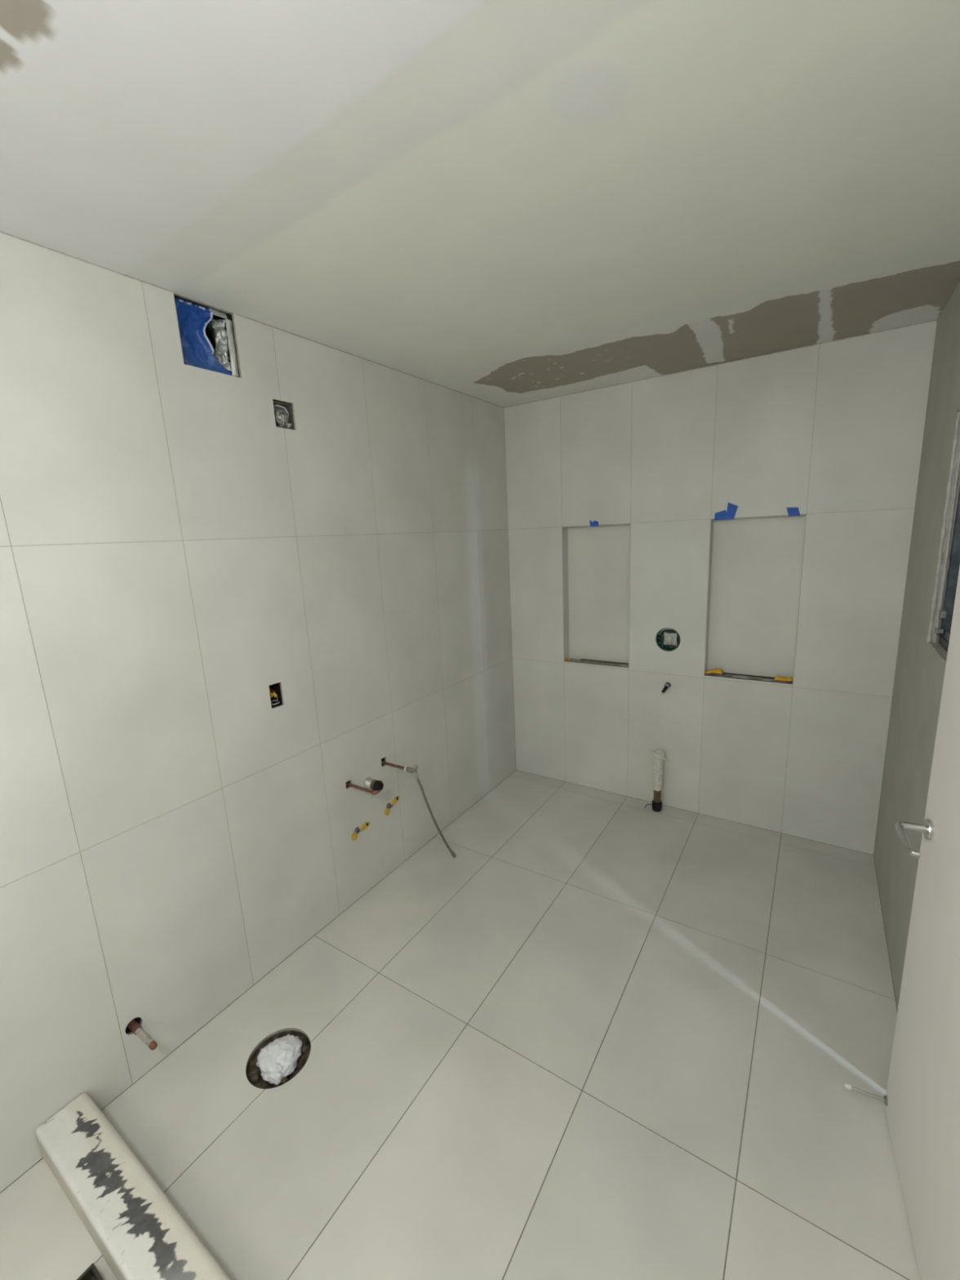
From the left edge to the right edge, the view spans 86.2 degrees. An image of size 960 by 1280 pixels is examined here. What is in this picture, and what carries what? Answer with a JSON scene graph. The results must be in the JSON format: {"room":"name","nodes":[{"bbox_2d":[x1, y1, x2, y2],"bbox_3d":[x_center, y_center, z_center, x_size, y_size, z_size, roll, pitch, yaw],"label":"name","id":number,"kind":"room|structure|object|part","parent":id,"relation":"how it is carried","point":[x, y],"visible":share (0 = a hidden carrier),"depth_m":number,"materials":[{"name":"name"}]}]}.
{"room":"building under construction","nodes":[
{"label":"building under construction","id":0,"kind":"room"},
{"bbox_2d":[0,232,515,1192],"bbox_3d":[-1.007,0.128,1.978,0.160,2.597,4.250,5,14,33],"label":"wall","id":1,"kind":"structure","parent":0,"point":[172,554],"depth_m":1.83,"materials":[{"name":"tile"}]},
{"bbox_2d":[127,1018,157,1050],"bbox_3d":[-1.125,1.308,1.704,0.177,0.025,0.025,5,14,33],"label":"stub","id":2,"kind":"object","parent":1,"relation":"attached to","point":[133,1025],"visible":0.98,"depth_m":1.69,"materials":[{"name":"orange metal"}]},
{"bbox_2d":[183,307,239,377],"bbox_3d":[-0.990,-1.053,1.814,0.114,0.214,0.209,5,14,33],"label":"duct","id":3,"kind":"object","parent":1,"relation":"attached to","point":[221,340],"visible":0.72,"depth_m":1.85,"materials":[{"name":"metal"}]},
{"bbox_2d":[174,297,236,377],"bbox_3d":[-0.955,-1.049,1.791,0.029,0.210,0.202,7,15,40],"label":"film","id":4,"kind":"object","parent":3,"relation":"attached to","point":[197,351],"visible":0.91,"depth_m":1.77,"materials":[{"name":"blue plastic"}]},
{"bbox_2d":[268,682,282,707],"bbox_3d":[-0.863,0.225,2.124,0.047,0.096,0.054,5,14,33],"label":"outlet box","id":5,"kind":"object","parent":1,"relation":"attached to","point":[274,689],"visible":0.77,"depth_m":2.14,"materials":[{"name":"black plastic"}]},
{"bbox_2d":[272,400,293,429],"bbox_3d":[-0.808,-0.901,2.066,0.051,0.095,0.087,5,14,33],"label":"junction box","id":6,"kind":"object","parent":1,"relation":"attached to","point":[286,408],"visible":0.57,"depth_m":2.08,"materials":[{"name":"metal"}]},
{"bbox_2d":[274,408,292,428],"bbox_3d":[-0.797,-0.893,2.065,0.044,0.079,0.075,5,14,33],"label":"plastic wrap","id":7,"kind":"object","parent":6,"relation":"in","point":[282,420],"visible":0.9,"depth_m":2.05,"materials":[{"name":"grey plastic"}]},
{"bbox_2d":[351,822,369,840],"bbox_3d":[-0.604,0.955,2.570,0.030,0.052,0.122,5,14,33],"label":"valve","id":8,"kind":"object","parent":1,"relation":"attached to","point":[354,835],"visible":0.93,"depth_m":2.55,"materials":[{"name":"yellow metal"}]},
{"bbox_2d":[346,777,383,795],"bbox_3d":[-0.558,0.682,2.454,0.224,0.059,0.066,5,14,33],"label":"stub","id":9,"kind":"object","parent":1,"relation":"attached to","point":[376,786],"visible":0.99,"depth_m":2.41,"materials":[{"name":"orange metal"}]},
{"bbox_2d":[384,795,399,815],"bbox_3d":[-0.479,0.889,2.755,0.030,0.070,0.115,5,14,33],"label":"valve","id":10,"kind":"object","parent":1,"relation":"attached to","point":[387,811],"visible":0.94,"depth_m":2.73,"materials":[{"name":"yellow metal"}]},
{"bbox_2d":[381,760,417,774],"bbox_3d":[-0.423,0.642,2.624,0.260,0.046,0.028,5,14,33],"label":"supply valve","id":11,"kind":"object","parent":1,"relation":"attached to","point":[407,769],"visible":0.96,"depth_m":2.58,"materials":[{"name":"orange metal"}]},
{"bbox_3d":[-0.322,0.643,2.564,0.019,0.033,0.016,5,14,33],"label":"valve knob","id":12,"kind":"part","parent":11,"relation":"part of","materials":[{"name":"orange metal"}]},
{"bbox_2d":[413,772,456,857],"bbox_3d":[-0.232,0.939,2.719,0.022,0.624,0.274,5,14,35],"label":"hose","id":13,"kind":"object","parent":11,"relation":"attached to","point":[451,852],"visible":1,"depth_m":2.68,"materials":[{"name":"metal"}]},
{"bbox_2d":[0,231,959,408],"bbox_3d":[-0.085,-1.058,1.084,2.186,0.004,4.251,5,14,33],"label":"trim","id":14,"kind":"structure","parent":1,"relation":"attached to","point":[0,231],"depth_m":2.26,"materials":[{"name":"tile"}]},
{"bbox_2d":[0,769,920,1279],"bbox_3d":[0.038,1.540,1.614,2.384,0.120,4.450,5,14,33],"label":"floor","id":15,"kind":"structure","parent":0,"point":[606,1036],"depth_m":1.70,"materials":[{"name":"tile"}]},
{"bbox_2d":[76,1262,103,1279],"bbox_3d":[-0.931,1.613,1.104,0.275,0.029,0.275,5,14,33],"label":"tray","id":16,"kind":"object","parent":15,"relation":"on","point":[91,1273],"visible":1,"depth_m":1.27,"materials":[{"name":"plastic"}]},
{"bbox_2d":[35,1093,231,1279],"bbox_3d":[-0.673,1.542,1.189,1.446,0.110,0.132,5,14,33],"label":"board","id":17,"kind":"object","parent":15,"relation":"on","point":[138,1231],"visible":1,"depth_m":1.34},
{"bbox_2d":[247,1034,310,1088],"bbox_3d":[-0.710,1.503,1.819,0.210,0.051,0.210,5,14,33],"label":"flange","id":18,"kind":"object","parent":15,"relation":"in","point":[255,1077],"visible":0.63,"depth_m":1.80,"materials":[{"name":"plastic"}]},
{"bbox_2d":[255,1033,302,1084],"bbox_3d":[-0.709,1.483,1.825,0.154,0.079,0.158,5,14,33],"label":"plastic bag","id":19,"kind":"object","parent":18,"relation":"in","point":[277,1060],"visible":1,"depth_m":1.80,"materials":[{"name":"white plastic"}]},
{"bbox_2d":[644,749,666,812],"bbox_3d":[1.115,0.891,3.246,0.132,0.397,0.076,5,14,33],"label":"drain pipe","id":20,"kind":"object","parent":15,"relation":"on","point":[659,755],"visible":1,"depth_m":3.22,"materials":[{"name":"white plastic"}]},
{"bbox_2d":[0,0,959,407],"bbox_3d":[-0.085,-1.060,1.083,2.184,0.002,4.250,5,14,33],"label":"ceiling","id":21,"kind":"structure","parent":0,"point":[504,203],"depth_m":1.17,"materials":[{"name":"white paint"}]},
{"bbox_2d":[503,320,937,854],"bbox_3d":[1.176,-0.213,3.143,2.184,2.597,0.160,5,14,33],"label":"wall","id":22,"kind":"structure","parent":0,"point":[833,432],"depth_m":2.92,"materials":[{"name":"tile"}]},
{"bbox_2d":[589,519,598,526],"bbox_3d":[0.719,-0.739,3.229,0.058,0.044,0.010,5,14,33],"label":"tape","id":23,"kind":"object","parent":22,"relation":"attached to","point":[593,523],"visible":1,"depth_m":3.23,"materials":[{"name":"blue plastic"}]},
{"bbox_2d":[661,682,671,694],"bbox_3d":[1.148,0.298,3.160,0.042,0.065,0.098,5,14,33],"label":"stub","id":24,"kind":"object","parent":22,"relation":"attached to","point":[667,685],"visible":1,"depth_m":3.14,"materials":[{"name":"metal"}]},
{"bbox_2d":[655,627,680,651],"bbox_3d":[1.158,-0.008,3.141,0.145,0.145,0.073,5,14,33],"label":"shower valve","id":25,"kind":"object","parent":22,"relation":"attached to","point":[668,639],"visible":0.97,"depth_m":3.13,"materials":[{"name":"teal plastic"}]},
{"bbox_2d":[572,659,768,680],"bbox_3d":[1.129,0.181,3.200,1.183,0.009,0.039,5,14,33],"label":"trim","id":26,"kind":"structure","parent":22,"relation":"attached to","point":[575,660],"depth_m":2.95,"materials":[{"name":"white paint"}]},
{"bbox_2d":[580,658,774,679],"bbox_3d":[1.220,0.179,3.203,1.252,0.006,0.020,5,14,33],"label":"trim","id":27,"kind":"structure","parent":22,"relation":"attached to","point":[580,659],"depth_m":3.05,"materials":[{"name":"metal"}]},
{"bbox_2d":[564,658,792,683],"bbox_3d":[1.161,0.183,3.190,1.342,0.006,0.063,5,14,33],"label":"trim","id":28,"kind":"structure","parent":22,"relation":"attached to","point":[582,661],"depth_m":3.02,"materials":[{"name":"metal"}]},
{"bbox_2d":[705,667,723,674],"bbox_3d":[1.386,0.182,3.033,0.092,0.036,0.050,5,14,33],"label":"tape","id":29,"kind":"object","parent":28,"relation":"on","point":[716,670],"visible":1,"depth_m":3.02,"materials":[{"name":"yellow plastic"}]},
{"bbox_2d":[774,675,792,680],"bbox_3d":[1.682,0.211,2.840,0.084,0.027,0.045,5,14,33],"label":"tape","id":30,"kind":"object","parent":28,"relation":"on","point":[776,677],"visible":1,"depth_m":2.83,"materials":[{"name":"yellow plastic"}]},
{"bbox_2d":[714,510,726,519],"bbox_3d":[1.335,-0.692,2.836,0.068,0.050,0.023,5,14,33],"label":"tape","id":31,"kind":"object","parent":22,"relation":"attached to","point":[721,515],"visible":1,"depth_m":2.83,"materials":[{"name":"blue plastic"}]},
{"bbox_2d":[725,502,737,519],"bbox_3d":[1.378,-0.707,2.801,0.058,0.090,0.028,5,14,33],"label":"tape","id":32,"kind":"object","parent":22,"relation":"attached to","point":[731,509],"visible":1,"depth_m":2.79,"materials":[{"name":"blue plastic"}]},
{"bbox_2d":[786,506,800,515],"bbox_3d":[1.621,-0.665,2.652,0.064,0.044,0.022,5,14,33],"label":"tape","id":33,"kind":"object","parent":22,"relation":"attached to","point":[791,511],"visible":1,"depth_m":2.64,"materials":[{"name":"blue plastic"}]},
{"bbox_2d":[873,282,959,1011],"bbox_3d":[0.935,0.292,0.721,0.110,2.597,4.250,5,14,33],"label":"wall","id":34,"kind":"structure","parent":0,"point":[919,675],"depth_m":2.02,"materials":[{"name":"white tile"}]},
{"bbox_2d":[844,566,959,1279],"bbox_3d":[0.970,0.507,1.041,0.140,2.034,0.791,4,13,28],"label":"door","id":35,"kind":"structure","parent":34,"relation":"in","point":[922,1098],"depth_m":1.23,"materials":[{"name":"paint"}]},
{"bbox_3d":[1.183,1.386,1.568,0.087,0.007,0.007,4,13,28],"label":"stop rod","id":36,"kind":"part","parent":35,"relation":"part of","materials":[{"name":"silver metal"}]},
{"bbox_3d":[1.089,0.500,1.287,0.067,0.019,0.158,5,14,33],"label":"lever","id":37,"kind":"part","parent":35,"relation":"part of","materials":[{"name":"silver metal"}]},
{"bbox_3d":[1.157,0.489,1.325,0.012,0.054,0.054,4,13,28],"label":"handle","id":38,"kind":"part","parent":35,"relation":"part of","materials":[{"name":"silver metal"}]},
{"bbox_2d":[926,407,959,663],"bbox_3d":[1.484,-0.319,1.522,0.085,0.818,0.691,5,14,33],"label":"window","id":39,"kind":"structure","parent":34,"relation":"in","point":[946,614],"depth_m":1.80,"materials":[{"name":"metal"}]},
{"bbox_3d":[1.575,-0.343,1.627,0.041,0.744,0.319,5,14,33],"label":"sash","id":40,"kind":"part","parent":39,"relation":"part of","materials":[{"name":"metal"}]},
{"bbox_3d":[1.496,-0.315,1.508,0.050,0.804,0.678,5,14,33],"label":"frame","id":41,"kind":"part","parent":39,"relation":"part of","materials":[{"name":"metal"}]},
{"bbox_3d":[1.495,-0.315,1.508,0.005,0.744,0.618,5,14,33],"label":"pane","id":42,"kind":"part","parent":39,"relation":"part of","materials":[{"name":"clear glass"}]}
]}

